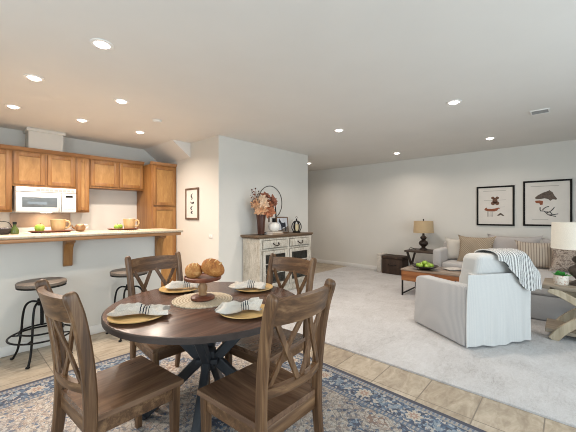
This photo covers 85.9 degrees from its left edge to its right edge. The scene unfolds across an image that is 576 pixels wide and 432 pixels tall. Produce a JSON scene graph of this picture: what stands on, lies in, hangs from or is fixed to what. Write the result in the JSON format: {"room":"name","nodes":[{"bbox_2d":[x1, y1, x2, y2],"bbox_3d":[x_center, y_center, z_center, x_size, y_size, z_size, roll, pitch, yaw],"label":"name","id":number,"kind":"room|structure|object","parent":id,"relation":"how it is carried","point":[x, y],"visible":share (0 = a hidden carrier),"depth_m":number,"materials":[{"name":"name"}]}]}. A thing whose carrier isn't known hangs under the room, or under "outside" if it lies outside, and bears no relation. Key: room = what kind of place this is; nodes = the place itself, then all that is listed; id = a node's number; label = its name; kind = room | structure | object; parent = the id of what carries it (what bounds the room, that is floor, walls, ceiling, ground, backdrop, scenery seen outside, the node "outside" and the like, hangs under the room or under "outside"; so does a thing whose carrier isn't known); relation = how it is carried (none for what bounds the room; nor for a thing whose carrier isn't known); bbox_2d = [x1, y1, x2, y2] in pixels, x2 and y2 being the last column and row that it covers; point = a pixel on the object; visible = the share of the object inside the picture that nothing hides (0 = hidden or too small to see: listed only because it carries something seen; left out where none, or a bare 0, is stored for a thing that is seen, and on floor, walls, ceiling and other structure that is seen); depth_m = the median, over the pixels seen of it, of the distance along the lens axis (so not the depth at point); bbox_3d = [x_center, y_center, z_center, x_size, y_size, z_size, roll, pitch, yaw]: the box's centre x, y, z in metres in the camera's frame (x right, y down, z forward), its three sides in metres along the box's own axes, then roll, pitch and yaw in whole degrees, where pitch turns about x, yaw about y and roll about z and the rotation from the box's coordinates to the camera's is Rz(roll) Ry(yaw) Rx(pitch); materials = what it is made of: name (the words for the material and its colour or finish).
{"room":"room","nodes":[
{"label":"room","id":0,"kind":"room"},
{"bbox_2d":[23,127,65,151],"bbox_3d":[-3.661,-1.095,4.654,0.325,0.310,0.460,0,0,42],"label":"cover","id":1,"kind":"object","parent":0,"point":[37,138],"depth_m":4.54,"materials":[{"name":"paint"}]},
{"bbox_2d":[0,127,156,230],"bbox_3d":[-4.149,0.040,4.469,0.150,2.580,4.660,0,0,42],"label":"wall","id":2,"kind":"structure","parent":0,"point":[107,208],"depth_m":5.37,"materials":[{"name":"paint"}]},
{"bbox_2d":[0,144,12,211],"bbox_3d":[-4.168,-0.497,4.078,0.342,0.915,0.775,0,0,42],"label":"upper cabinet","id":3,"kind":"object","parent":2,"relation":"attached to","point":[5,150],"visible":1,"depth_m":4.21,"materials":[{"name":"brown wood"}]},
{"bbox_2d":[10,213,69,226],"bbox_3d":[-3.781,0.075,4.752,0.013,0.210,0.735,0,0,42],"label":"backsplash panel","id":4,"kind":"object","parent":2,"relation":"attached to","point":[22,219],"visible":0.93,"depth_m":4.68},
{"bbox_2d":[12,146,76,188],"bbox_3d":[-3.659,-0.680,4.641,0.342,0.550,0.745,0,0,42],"label":"upper cabinet","id":5,"kind":"object","parent":2,"relation":"attached to","point":[31,167],"visible":0.97,"depth_m":4.51,"materials":[{"name":"brown wood"}]},
{"bbox_2d":[12,186,75,212],"bbox_3d":[-3.611,-0.214,4.599,0.453,0.366,0.700,0,0,42],"label":"microwave","id":6,"kind":"object","parent":5,"relation":"attached to","point":[25,199],"visible":0.99,"depth_m":4.44,"materials":[{"name":"white plastic"}]},
{"bbox_2d":[75,154,89,212],"bbox_3d":[-3.347,-0.497,4.986,0.342,0.915,0.185,0,0,42],"label":"upper cabinet","id":7,"kind":"object","parent":2,"relation":"attached to","point":[82,160],"visible":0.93,"depth_m":4.88,"materials":[{"name":"brown wood"}]},
{"bbox_2d":[89,155,143,191],"bbox_3d":[-2.998,-0.698,5.372,0.342,0.515,0.855,0,0,42],"label":"upper cabinet","id":8,"kind":"object","parent":2,"relation":"attached to","point":[105,173],"visible":0.95,"depth_m":5.24,"materials":[{"name":"brown wood"}]},
{"bbox_2d":[0,236,160,346],"bbox_3d":[-2.882,0.792,2.762,0.120,1.075,3.530,0,0,42],"label":"wall","id":9,"kind":"structure","parent":0,"point":[89,276],"depth_m":3.28,"materials":[{"name":"paint"}]},
{"bbox_2d":[0,324,104,357],"bbox_3d":[-2.832,1.282,2.717,0.015,0.095,3.530,0,0,42],"label":"baseboard","id":10,"kind":"structure","parent":9,"relation":"attached to","point":[7,350],"depth_m":3.06,"materials":[{"name":"white paint"}]},
{"bbox_2d":[63,240,75,266],"bbox_3d":[-2.278,0.398,3.220,0.159,0.284,0.080,0,0,42],"label":"corbel","id":11,"kind":"object","parent":9,"relation":"attached to","point":[68,246],"visible":0.91,"depth_m":3.22,"materials":[{"name":"brown wood"}]},
{"bbox_2d":[0,228,182,243],"bbox_3d":[-2.801,0.221,2.803,0.625,0.066,3.680,0,0,42],"label":"countertop","id":12,"kind":"structure","parent":9,"relation":"on","point":[96,234],"depth_m":3.16,"materials":[{"name":"beige stone"}]},
{"bbox_2d":[0,221,11,234],"bbox_3d":[-2.773,0.123,2.987,0.183,0.128,0.184,0,0,42],"label":"wire basket","id":13,"kind":"object","parent":12,"relation":"on","point":[2,231],"visible":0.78,"depth_m":2.96,"materials":[{"name":"black metal"}]},
{"bbox_2d":[0,228,10,234],"bbox_3d":[-2.773,0.160,2.987,0.183,0.055,0.184,0,0,42],"label":"bowl","id":14,"kind":"object","parent":13,"relation":"on","point":[2,231],"depth_m":2.95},
{"bbox_2d":[10,222,18,233],"bbox_3d":[-2.678,0.127,3.032,0.067,0.120,0.068,0,0,42],"label":"oil bottle","id":15,"kind":"object","parent":12,"relation":"on","point":[14,230],"visible":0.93,"depth_m":3.02,"materials":[{"name":"green glass"}]},
{"bbox_2d":[26,231,76,233],"bbox_3d":[-2.501,0.185,3.287,0.300,0.003,0.440,0,0,42],"label":"placemat","id":16,"kind":"object","parent":12,"relation":"on","point":[70,231],"visible":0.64,"depth_m":3.25,"materials":[{"name":"fabric"}]},
{"bbox_2d":[28,230,71,232],"bbox_3d":[-2.519,0.173,3.297,0.220,0.020,0.390,0,0,42],"label":"oval tray","id":17,"kind":"object","parent":16,"relation":"on","point":[44,231],"visible":0.91,"depth_m":3.21,"materials":[{"name":"brown wood"}]},
{"bbox_2d":[34,223,44,230],"bbox_3d":[-2.586,0.129,3.223,0.087,0.094,0.088,0,0,42],"label":"apple","id":18,"kind":"object","parent":17,"relation":"on","point":[39,227],"visible":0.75,"depth_m":3.19,"materials":[{"name":"green food"}]},
{"bbox_2d":[50,219,70,230],"bbox_3d":[-2.465,0.112,3.335,0.173,0.130,0.142,0,0,24],"label":"mug","id":19,"kind":"object","parent":17,"relation":"on","point":[56,224],"visible":0.92,"depth_m":3.29,"materials":[{"name":"beige ceramic"}]},
{"bbox_2d":[71,224,87,231],"bbox_3d":[-2.356,0.143,3.506,0.108,0.088,0.158,0,0,-8],"label":"jug","id":20,"kind":"object","parent":12,"relation":"on","point":[78,227],"visible":1,"depth_m":3.47,"materials":[{"name":"brown ceramic"}]},
{"bbox_2d":[104,229,147,230],"bbox_3d":[-2.004,0.185,3.836,0.300,0.003,0.440,0,0,42],"label":"placemat","id":21,"kind":"object","parent":12,"relation":"on","point":[136,229],"visible":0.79,"depth_m":3.69,"materials":[{"name":"fabric"}]},
{"bbox_2d":[108,228,138,229],"bbox_3d":[-2.036,0.173,3.831,0.220,0.020,0.370,0,0,42],"label":"oval tray","id":22,"kind":"object","parent":21,"relation":"on","point":[108,228],"visible":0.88,"depth_m":3.78,"materials":[{"name":"brown wood"}]},
{"bbox_2d":[123,219,139,228],"bbox_3d":[-1.975,0.112,3.877,0.173,0.130,0.142,0,0,24],"label":"mug","id":23,"kind":"object","parent":22,"relation":"on","point":[128,223],"visible":0.93,"depth_m":3.83,"materials":[{"name":"beige ceramic"}]},
{"bbox_2d":[155,236,165,255],"bbox_3d":[-1.624,0.398,3.943,0.159,0.284,0.080,0,0,42],"label":"corbel","id":24,"kind":"object","parent":9,"relation":"attached to","point":[159,240],"visible":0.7,"depth_m":3.95,"materials":[{"name":"brown wood"}]},
{"bbox_2d":[144,140,189,162],"bbox_3d":[-2.226,-1.125,5.648,1.120,0.250,0.330,0,0,42],"label":"ceiling","id":25,"kind":"structure","parent":0,"point":[173,150],"depth_m":5.53,"materials":[{"name":"paint"}]},
{"bbox_2d":[170,135,307,281],"bbox_3d":[-1.872,0.040,7.061,4.150,2.580,2.240,0,0,42],"label":"wall","id":26,"kind":"structure","parent":0,"point":[225,170],"depth_m":5.22,"materials":[{"name":"paint"}]},
{"bbox_2d":[185,187,198,219],"bbox_3d":[-1.656,-0.193,5.339,0.420,0.545,0.022,0,0,42],"label":"picture frame","id":27,"kind":"object","parent":26,"relation":"attached to","point":[191,194],"visible":1,"depth_m":5.33,"materials":[{"name":"white paper"}]},
{"bbox_2d":[187,189,196,217],"bbox_3d":[-1.658,-0.193,5.337,0.356,0.481,0.019,0,0,42],"label":"print","id":28,"kind":"object","parent":27,"relation":"attached to","point":[191,193],"depth_m":5.33},
{"bbox_2d":[259,186,281,215],"bbox_3d":[-0.321,-0.225,5.670,0.012,0.622,0.622,0,0,42],"label":"hoop","id":29,"kind":"object","parent":26,"relation":"attached to","point":[266,186],"visible":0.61,"depth_m":5.82},
{"bbox_2d":[0,0,575,171],"bbox_3d":[-0.265,-1.310,3.881,10.800,0.120,9.000,0,0,42],"label":"ceiling","id":30,"kind":"structure","parent":0,"point":[279,74],"depth_m":2.68,"materials":[{"name":"paint"}]},
{"bbox_2d":[4,104,21,108],"bbox_3d":[-3.159,-1.238,3.559,0.156,0.023,0.156,0,0,42],"label":"recessed light","id":31,"kind":"object","parent":30,"relation":"in","point":[12,106],"visible":1,"depth_m":3.54,"materials":[{"name":"white"}]},
{"bbox_2d":[23,74,44,81],"bbox_3d":[-2.307,-1.238,2.816,0.156,0.023,0.156,0,0,42],"label":"recessed light","id":32,"kind":"object","parent":30,"relation":"in","point":[32,77],"visible":1,"depth_m":2.80,"materials":[{"name":"white"}]},
{"bbox_2d":[27,76,40,80],"bbox_3d":[-2.307,-1.238,2.816,0.100,0.023,0.100,0,0,42],"label":"diffuser","id":33,"kind":"object","parent":32,"relation":"attached to","point":[34,78],"depth_m":2.80,"materials":[{"name":"white"}]},
{"bbox_2d":[75,118,88,121],"bbox_3d":[-2.710,-1.238,4.070,0.156,0.023,0.156,0,0,42],"label":"recessed light","id":34,"kind":"object","parent":30,"relation":"in","point":[77,119],"visible":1,"depth_m":4.04,"materials":[{"name":"white"}]},
{"bbox_2d":[89,38,113,49],"bbox_3d":[-1.359,-1.238,2.263,0.156,0.023,0.156,0,0,42],"label":"recessed light","id":35,"kind":"object","parent":30,"relation":"in","point":[99,43],"visible":1,"depth_m":2.24,"materials":[{"name":"white paint"}]},
{"bbox_2d":[94,41,109,48],"bbox_3d":[-1.359,-1.238,2.263,0.100,0.023,0.100,0,0,42],"label":"diffuser","id":36,"kind":"object","parent":35,"relation":"attached to","point":[98,44],"depth_m":2.24,"materials":[{"name":"white"}]},
{"bbox_2d":[113,98,128,103],"bbox_3d":[-1.826,-1.238,3.392,0.156,0.023,0.156,0,0,42],"label":"recessed light","id":37,"kind":"object","parent":30,"relation":"in","point":[118,100],"visible":1,"depth_m":3.36,"materials":[{"name":"white"}]},
{"bbox_2d":[152,119,161,123],"bbox_3d":[-1.726,-1.234,4.084,0.120,0.029,0.120,0,0,42],"label":"smoke detector","id":38,"kind":"object","parent":30,"relation":"attached to","point":[158,121],"visible":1,"depth_m":4.05,"materials":[{"name":"paint"}]},
{"bbox_2d":[446,99,461,104],"bbox_3d":[1.836,-1.238,3.423,0.156,0.023,0.156,0,0,42],"label":"recessed light","id":39,"kind":"object","parent":30,"relation":"in","point":[457,101],"visible":1,"depth_m":3.40,"materials":[{"name":"white"}]},
{"bbox_2d":[530,108,549,115],"bbox_3d":[3.035,-1.244,3.727,0.186,0.011,0.186,0,0,42],"label":"ceiling vent","id":40,"kind":"object","parent":30,"relation":"in","point":[545,110],"visible":1,"depth_m":3.71,"materials":[{"name":"white metal"}]},
{"bbox_2d":[0,262,575,431],"bbox_3d":[-0.265,1.390,3.881,10.800,0.120,9.000,0,0,42],"label":"floor","id":41,"kind":"structure","parent":0,"point":[488,415],"depth_m":2.49,"materials":[{"name":"tile"}]},
{"bbox_2d":[5,277,72,368],"bbox_3d":[-2.308,0.974,2.904,0.507,0.712,0.507,0,0,31],"label":"bar stool","id":42,"kind":"object","parent":41,"relation":"on","point":[26,285],"visible":0.63,"depth_m":2.84,"materials":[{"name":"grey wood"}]},
{"bbox_2d":[18,226,70,232],"bbox_3d":[-3.521,0.757,4.506,0.712,1.145,0.750,0,0,42],"label":"range cooker","id":43,"kind":"object","parent":41,"relation":"on","point":[24,229],"visible":0.02,"depth_m":4.58,"materials":[{"name":"white metal"}]},
{"bbox_2d":[105,268,147,341],"bbox_3d":[-1.785,0.974,3.482,0.507,0.712,0.507,0,0,39],"label":"bar stool","id":44,"kind":"object","parent":41,"relation":"on","point":[119,273],"visible":0.34,"depth_m":3.38,"materials":[{"name":"black metal"}]},
{"bbox_2d":[137,161,176,286],"bbox_3d":[-2.445,0.200,5.744,0.662,2.260,0.478,0,0,42],"label":"pantry cabinet","id":45,"kind":"object","parent":41,"relation":"on","point":[156,205],"visible":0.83,"depth_m":5.55,"materials":[{"name":"brown wood"}]},
{"bbox_2d":[0,342,485,431],"bbox_3d":[-0.371,1.325,1.610,3.550,0.010,2.620,0,0,45],"label":"area rug","id":46,"kind":"object","parent":41,"relation":"on","point":[350,403],"visible":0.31,"depth_m":2.11,"materials":[{"name":"blue carpet"}]},
{"bbox_2d":[34,279,183,431],"bbox_3d":[-0.931,0.823,1.611,0.470,1.002,0.572,0,0,38],"label":"dining chair","id":47,"kind":"object","parent":46,"relation":"on","point":[109,398],"visible":1,"depth_m":1.50,"materials":[{"name":"brown wood"}]},
{"bbox_2d":[125,252,209,410],"bbox_3d":[-0.946,0.823,2.421,0.572,1.002,0.470,0,0,43],"label":"dining chair","id":48,"kind":"object","parent":46,"relation":"on","point":[155,352],"visible":0.34,"depth_m":2.46,"materials":[{"name":"brown wood"}]},
{"bbox_2d":[101,282,294,431],"bbox_3d":[-0.525,0.954,2.043,1.214,0.768,1.214,0,0,42],"label":"dining table","id":49,"kind":"object","parent":46,"relation":"on","point":[197,331],"visible":0.52,"depth_m":1.74,"materials":[{"name":"brown wood"}]},
{"bbox_2d":[107,314,162,323],"bbox_3d":[-0.834,0.559,1.719,0.298,0.021,0.298,0,0,42],"label":"charger plate","id":50,"kind":"object","parent":49,"relation":"on","point":[134,318],"visible":0.5,"depth_m":1.66,"materials":[{"name":"yellow wood"}]},
{"bbox_2d":[107,302,170,316],"bbox_3d":[-0.827,0.518,1.724,0.324,0.056,0.156,0,0,-12],"label":"napkin","id":51,"kind":"object","parent":50,"relation":"on","point":[129,308],"visible":1,"depth_m":1.70,"materials":[{"name":"white fabric"}]},
{"bbox_2d":[159,286,197,292],"bbox_3d":[-0.818,0.559,2.345,0.298,0.021,0.298,0,0,42],"label":"charger plate","id":52,"kind":"object","parent":49,"relation":"on","point":[162,289],"visible":0.6,"depth_m":2.30,"materials":[{"name":"gold metal"}]},
{"bbox_2d":[164,281,199,288],"bbox_3d":[-0.795,0.516,2.349,0.272,0.060,0.130,0,0,-10],"label":"napkin","id":53,"kind":"object","parent":52,"relation":"on","point":[174,284],"visible":0.82,"depth_m":2.31,"materials":[{"name":"white fabric"}]},
{"bbox_2d":[171,292,232,308],"bbox_3d":[-0.571,0.567,2.074,0.392,0.006,0.392,0,0,42],"label":"placemat","id":54,"kind":"object","parent":49,"relation":"on","point":[184,301],"visible":0.84,"depth_m":2.02,"materials":[{"name":"wicker"}]},
{"bbox_2d":[184,273,220,301],"bbox_3d":[-0.571,0.485,2.074,0.244,0.156,0.244,0,0,42],"label":"cake stand","id":55,"kind":"object","parent":54,"relation":"on","point":[202,296],"visible":0.91,"depth_m":2.03,"materials":[{"name":"brown wood"}]},
{"bbox_2d":[185,263,202,277],"bbox_3d":[-0.630,0.369,2.072,0.116,0.100,0.104,0,0,-21],"label":"bread loaf","id":56,"kind":"object","parent":55,"relation":"on","point":[193,270],"visible":0.98,"depth_m":2.04,"materials":[{"name":"brown food"}]},
{"bbox_2d":[201,258,224,276],"bbox_3d":[-0.503,0.351,2.071,0.153,0.126,0.121,0,0,-3],"label":"bread loaf","id":57,"kind":"object","parent":55,"relation":"on","point":[211,267],"visible":1,"depth_m":2.03,"materials":[{"name":"brown food"}]},
{"bbox_2d":[221,304,264,318],"bbox_3d":[-0.245,0.559,1.793,0.298,0.021,0.298,0,0,42],"label":"charger plate","id":58,"kind":"object","parent":49,"relation":"on","point":[244,314],"visible":0.34,"depth_m":1.74,"materials":[{"name":"brown wood"}]},
{"bbox_2d":[215,297,262,313],"bbox_3d":[-0.283,0.515,1.784,0.270,0.062,0.139,0,0,-20],"label":"napkin","id":59,"kind":"object","parent":58,"relation":"on","point":[255,303],"visible":1,"depth_m":1.76,"materials":[{"name":"white fabric"}]},
{"bbox_2d":[236,283,272,291],"bbox_3d":[-0.264,0.559,2.376,0.298,0.021,0.298,0,0,42],"label":"charger plate","id":60,"kind":"object","parent":49,"relation":"on","point":[268,286],"visible":0.57,"depth_m":2.33,"materials":[{"name":"brown wood"}]},
{"bbox_2d":[228,279,265,288],"bbox_3d":[-0.308,0.520,2.350,0.286,0.052,0.154,0,0,2],"label":"napkin","id":61,"kind":"object","parent":60,"relation":"on","point":[249,283],"visible":1,"depth_m":2.31,"materials":[{"name":"white fabric"}]},
{"bbox_2d":[197,278,335,431],"bbox_3d":[-0.098,0.823,1.571,0.572,1.002,0.470,0,0,42],"label":"dining chair","id":62,"kind":"object","parent":46,"relation":"on","point":[261,396],"visible":1,"depth_m":1.45,"materials":[{"name":"brown wood"}]},
{"bbox_2d":[222,253,316,382],"bbox_3d":[-0.114,0.823,2.304,0.470,1.002,0.572,0,0,39],"label":"dining chair","id":63,"kind":"object","parent":46,"relation":"on","point":[246,348],"visible":0.42,"depth_m":2.30,"materials":[{"name":"brown wood"}]},
{"bbox_2d":[282,266,575,427],"bbox_3d":[2.599,1.323,4.147,6.710,0.014,4.362,0,0,42],"label":"floor","id":64,"kind":"structure","parent":41,"relation":"on","point":[369,316],"depth_m":3.01,"materials":[{"name":"grey carpet"}]},
{"bbox_2d":[240,232,312,290],"bbox_3d":[-0.143,0.823,5.496,0.474,0.985,1.410,0,0,42],"label":"sideboard","id":65,"kind":"object","parent":64,"relation":"on","point":[257,249],"visible":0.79,"depth_m":5.16,"materials":[{"name":"white wood"}]},
{"bbox_2d":[256,214,265,234],"bbox_3d":[-0.450,0.160,5.167,0.164,0.340,0.164,0,0,42],"label":"flower vase","id":66,"kind":"object","parent":65,"relation":"on","point":[261,218],"visible":0.94,"depth_m":5.11,"materials":[{"name":"brown ceramic"}]},
{"bbox_2d":[250,188,277,218],"bbox_3d":[-0.395,-0.084,5.163,0.306,0.727,0.511,0,0,42],"label":"dried flowers","id":67,"kind":"object","parent":66,"relation":"in","point":[264,204],"visible":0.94,"depth_m":5.10,"materials":[{"name":"orange plant"}]},
{"bbox_2d":[264,206,276,233],"bbox_3d":[-0.350,0.032,5.576,0.071,0.594,0.400,0,0,42],"label":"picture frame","id":68,"kind":"object","parent":65,"relation":"on","point":[268,221],"visible":0.08,"depth_m":5.56,"materials":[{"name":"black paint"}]},
{"bbox_2d":[265,233,282,234],"bbox_3d":[-0.238,0.317,5.252,0.190,0.026,0.270,0,0,39],"label":"book","id":69,"kind":"object","parent":65,"relation":"on","point":[265,233],"visible":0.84,"depth_m":5.16,"materials":[{"name":"beige paper"}]},
{"bbox_3d":[-0.238,0.292,5.252,0.175,0.022,0.245,0,0,39],"label":"book","id":70,"kind":"object","parent":69,"relation":"on","visible":0},
{"bbox_2d":[268,218,279,231],"bbox_3d":[-0.238,0.168,5.252,0.195,0.225,0.196,0,0,42],"label":"bottle vase","id":71,"kind":"object","parent":70,"relation":"on","point":[273,227],"visible":1,"depth_m":5.19,"materials":[{"name":"white ceramic"}]},
{"bbox_2d":[276,217,288,232],"bbox_3d":[-0.102,0.182,5.661,0.043,0.295,0.360,0,0,34],"label":"picture frame","id":72,"kind":"object","parent":65,"relation":"on","point":[282,221],"visible":0.75,"depth_m":5.68,"materials":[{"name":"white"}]},
{"bbox_2d":[291,216,301,232],"bbox_3d":[0.161,0.176,5.842,0.191,0.308,0.187,0,0,42],"label":"lantern","id":73,"kind":"object","parent":65,"relation":"on","point":[297,221],"visible":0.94,"depth_m":5.81,"materials":[{"name":"black metal"}]},
{"bbox_2d":[377,253,386,271],"bbox_3d":[2.191,1.105,7.214,0.120,0.420,0.310,0,0,42],"label":"box","id":74,"kind":"object","parent":64,"relation":"on","point":[379,255],"visible":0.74,"depth_m":7.10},
{"bbox_2d":[382,254,407,274],"bbox_3d":[2.405,1.115,6.973,0.484,0.400,0.392,0,0,42],"label":"storage basket","id":75,"kind":"object","parent":64,"relation":"on","point":[391,263],"visible":0.86,"depth_m":6.85,"materials":[{"name":"wicker"}]},
{"bbox_2d":[404,248,433,264],"bbox_3d":[2.810,1.031,6.385,0.620,0.611,0.540,0,0,42],"label":"end table","id":76,"kind":"object","parent":64,"relation":"on","point":[429,251],"visible":0.36,"depth_m":6.37,"materials":[{"name":"brown wood"}]},
{"bbox_2d":[413,219,433,249],"bbox_3d":[2.824,0.402,6.453,0.396,0.645,0.396,0,0,42],"label":"table lamp","id":77,"kind":"object","parent":76,"relation":"on","point":[423,226],"visible":0.99,"depth_m":6.33,"materials":[{"name":"beige fabric"}]},
{"bbox_2d":[401,265,460,294],"bbox_3d":[2.471,1.098,4.948,1.115,0.436,0.666,0,0,42],"label":"coffee table","id":78,"kind":"object","parent":64,"relation":"on","point":[409,273],"visible":0.38,"depth_m":4.91,"materials":[{"name":"brown wood"}]},
{"bbox_2d":[411,263,438,269],"bbox_3d":[2.213,0.847,5.010,0.410,0.066,0.410,0,0,42],"label":"fruit bowl","id":79,"kind":"object","parent":78,"relation":"on","point":[414,265],"visible":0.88,"depth_m":4.91,"materials":[{"name":"brown wood"}]},
{"bbox_2d":[414,252,530,347],"bbox_3d":[2.038,0.856,3.506,0.812,0.920,0.864,0,0,-14],"label":"armchair","id":80,"kind":"object","parent":64,"relation":"on","point":[488,305],"visible":0.97,"depth_m":3.13,"materials":[{"name":"white fabric"}]},
{"bbox_2d":[459,252,512,283],"bbox_3d":[2.146,0.636,3.285,0.620,0.480,0.307,0,0,-14],"label":"cushion","id":81,"kind":"object","parent":80,"relation":"on","point":[485,262],"depth_m":3.13,"materials":[{"name":"white fabric"}]},
{"bbox_2d":[474,248,541,290],"bbox_3d":[2.308,0.560,3.259,0.526,0.415,0.365,0,0,-14],"label":"throw blanket","id":82,"kind":"object","parent":80,"relation":"on","point":[517,261],"visible":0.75,"depth_m":3.13,"materials":[{"name":"white fabric"}]},
{"bbox_2d":[433,242,575,320],"bbox_3d":[3.576,0.923,4.788,2.620,0.786,2.000,0,0,42],"label":"sectional sofa","id":83,"kind":"object","parent":64,"relation":"on","point":[544,305],"visible":0.2,"depth_m":3.88,"materials":[{"name":"grey fabric"}]},
{"bbox_2d":[445,237,459,258],"bbox_3d":[3.237,0.654,5.893,0.480,0.450,0.165,0,0,38],"label":"throw pillow","id":84,"kind":"object","parent":83,"relation":"on","point":[453,246],"visible":0.55,"depth_m":5.90,"materials":[{"name":"beige fabric"}]},
{"bbox_2d":[442,259,462,267],"bbox_3d":[3.369,0.943,5.569,0.955,0.175,0.660,0,0,42],"label":"seat cushion","id":85,"kind":"object","parent":83,"relation":"on","point":[445,262],"depth_m":5.58,"materials":[{"name":"grey fabric"}]},
{"bbox_2d":[457,235,495,260],"bbox_3d":[3.368,0.621,5.560,0.189,0.516,0.620,0,0,-45],"label":"throw pillow","id":86,"kind":"object","parent":83,"relation":"on","point":[467,244],"visible":0.57,"depth_m":5.55,"materials":[{"name":"beige fabric"}]},
{"bbox_2d":[487,234,542,248],"bbox_3d":[3.889,0.600,5.342,0.800,0.528,0.200,0,0,42],"label":"throw pillow","id":87,"kind":"object","parent":83,"relation":"on","point":[500,241],"visible":0.27,"depth_m":5.34,"materials":[{"name":"grey fabric"}]},
{"bbox_2d":[515,240,551,268],"bbox_3d":[3.934,0.634,4.911,0.560,0.459,0.196,0,0,35],"label":"throw pillow","id":88,"kind":"object","parent":83,"relation":"on","point":[540,254],"visible":0.67,"depth_m":4.84,"materials":[{"name":"beige fabric"}]},
{"bbox_2d":[541,238,550,242],"bbox_3d":[4.405,0.615,4.870,0.680,0.499,0.197,0,0,42],"label":"throw pillow","id":89,"kind":"object","parent":83,"relation":"on","point":[544,240],"visible":0.04,"depth_m":5.07,"materials":[{"name":"grey fabric"}]},
{"bbox_2d":[531,267,575,296],"bbox_3d":[3.800,0.920,4.431,1.190,0.160,1.770,0,0,42],"label":"cushion","id":90,"kind":"object","parent":83,"relation":"on","point":[544,272],"depth_m":4.03,"materials":[{"name":"grey fabric"}]},
{"bbox_2d":[548,248,575,270],"bbox_3d":[4.148,0.667,4.550,0.534,0.436,0.192,0,0,33],"label":"throw pillow","id":91,"kind":"object","parent":83,"relation":"on","point":[561,258],"visible":0.84,"depth_m":4.55,"materials":[{"name":"beige fabric"}]},
{"bbox_2d":[542,278,575,340],"bbox_3d":[3.219,1.041,3.201,0.890,0.596,0.503,0,0,42],"label":"end table","id":92,"kind":"object","parent":64,"relation":"on","point":[565,324],"visible":0.96,"depth_m":3.25,"materials":[{"name":"grey wood"}]},
{"bbox_2d":[545,318,575,336],"bbox_3d":[3.216,1.236,3.220,0.820,0.040,0.430,0,0,42],"label":"shelf","id":93,"kind":"object","parent":92,"relation":"attached to","point":[551,325],"depth_m":3.40,"materials":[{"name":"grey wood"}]},
{"bbox_2d":[552,270,571,284],"bbox_3d":[2.927,0.671,3.317,0.156,0.142,0.151,0,0,17],"label":"potted plant","id":94,"kind":"object","parent":92,"relation":"on","point":[559,277],"visible":1,"depth_m":3.28,"materials":[{"name":"ceramic"}]},
{"bbox_2d":[550,222,575,285],"bbox_3d":[3.093,0.388,3.270,0.490,0.710,0.490,0,0,42],"label":"table lamp","id":95,"kind":"object","parent":92,"relation":"on","point":[563,234],"visible":0.99,"depth_m":3.24,"materials":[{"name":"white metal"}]},
{"bbox_2d":[308,140,575,265],"bbox_3d":[2.670,0.040,7.125,10.800,2.580,0.150,0,0,42],"label":"wall","id":96,"kind":"structure","parent":0,"point":[356,214],"depth_m":6.82,"materials":[{"name":"paint"}]},
{"bbox_2d":[317,259,376,268],"bbox_3d":[2.615,1.282,7.064,10.500,0.095,0.015,0,0,42],"label":"baseboard","id":97,"kind":"structure","parent":96,"relation":"attached to","point":[318,260],"depth_m":8.06,"materials":[{"name":"white paint"}]},
{"bbox_2d":[477,185,514,225],"bbox_3d":[3.925,-0.173,5.869,0.603,0.750,0.025,0,0,42],"label":"framed print","id":98,"kind":"object","parent":96,"relation":"attached to","point":[495,204],"visible":1,"depth_m":5.85,"materials":[{"name":"white paper"}]},
{"bbox_2d":[523,179,571,225],"bbox_3d":[4.484,-0.205,5.363,0.655,0.800,0.025,0,0,42],"label":"framed print","id":99,"kind":"object","parent":96,"relation":"attached to","point":[545,202],"visible":0.94,"depth_m":5.36,"materials":[{"name":"white paper"}]},
{"bbox_3d":[2.696,0.875,4.978,0.280,0.008,0.210,0,0,13],"label":"magazine","id":100,"kind":"object","parent":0,"visible":0},
{"bbox_2d":[443,267,460,269],"bbox_3d":[2.668,0.866,4.976,0.280,0.008,0.210,0,0,-9],"label":"magazine","id":101,"kind":"object","parent":100,"relation":"on","point":[449,268],"visible":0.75,"depth_m":4.98,"materials":[{"name":"white paper"}]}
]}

